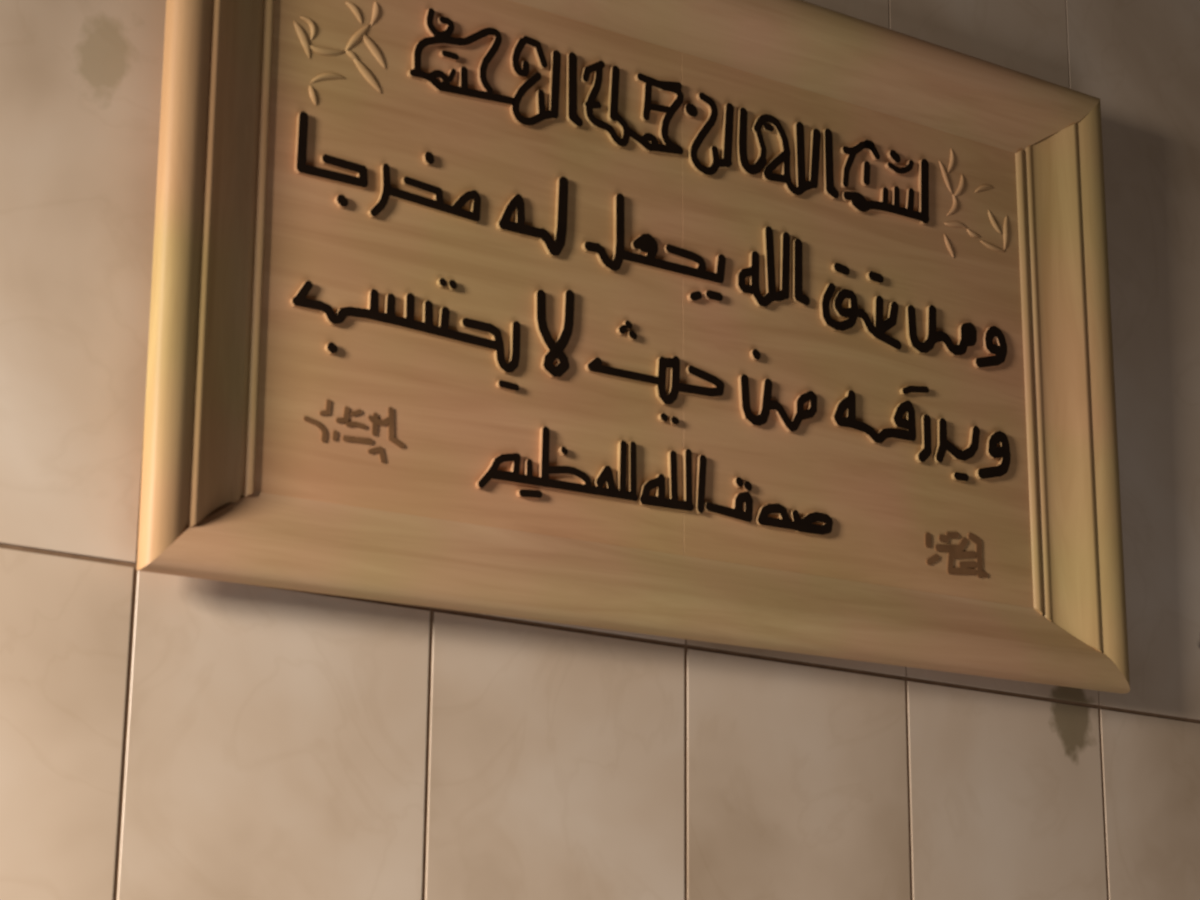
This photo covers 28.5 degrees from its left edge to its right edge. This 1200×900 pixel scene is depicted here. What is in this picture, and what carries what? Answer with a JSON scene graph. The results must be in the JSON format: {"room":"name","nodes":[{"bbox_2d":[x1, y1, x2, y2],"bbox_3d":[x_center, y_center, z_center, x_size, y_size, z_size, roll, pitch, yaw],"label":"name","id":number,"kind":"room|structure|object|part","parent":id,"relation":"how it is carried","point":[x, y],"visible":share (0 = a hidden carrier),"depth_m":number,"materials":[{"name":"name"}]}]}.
{"room":"mosque interior","nodes":[
{"label":"mosque interior","id":0,"kind":"room"},
{"bbox_2d":[0,0,1199,899],"bbox_3d":[0.035,0.418,1.960,7.000,3.300,0.120,11,-19,-34],"label":"wall","id":1,"kind":"structure","parent":0,"point":[163,736],"depth_m":1.84,"materials":[{"name":"beige stone"}]},
{"bbox_2d":[137,0,1129,693],"bbox_3d":[0.085,-0.134,2.040,1.019,0.605,0.036,10,-17,-34],"label":"wall plaque","id":2,"kind":"object","parent":1,"relation":"attached to","point":[778,325],"visible":1,"depth_m":2.01,"materials":[{"name":"brown wood"}]},
{"bbox_3d":[-0.289,-0.200,1.779,0.099,0.605,0.036,10,-17,-34],"label":"frame rail","id":3,"kind":"part","parent":2,"relation":"part of","materials":[{"name":"brown wood"}]},
{"bbox_3d":[0.084,0.123,1.976,1.019,0.074,0.036,10,-17,-34],"label":"frame rail","id":4,"kind":"part","parent":2,"relation":"part of","materials":[{"name":"brown wood"}]},
{"bbox_3d":[0.086,-0.392,2.104,1.019,0.074,0.036,10,-17,-34],"label":"frame rail","id":5,"kind":"part","parent":2,"relation":"part of","materials":[{"name":"brown wood"}]},
{"bbox_3d":[0.458,-0.068,2.300,0.099,0.605,0.036,10,-17,-34],"label":"frame rail","id":6,"kind":"part","parent":2,"relation":"part of","materials":[{"name":"brown wood"}]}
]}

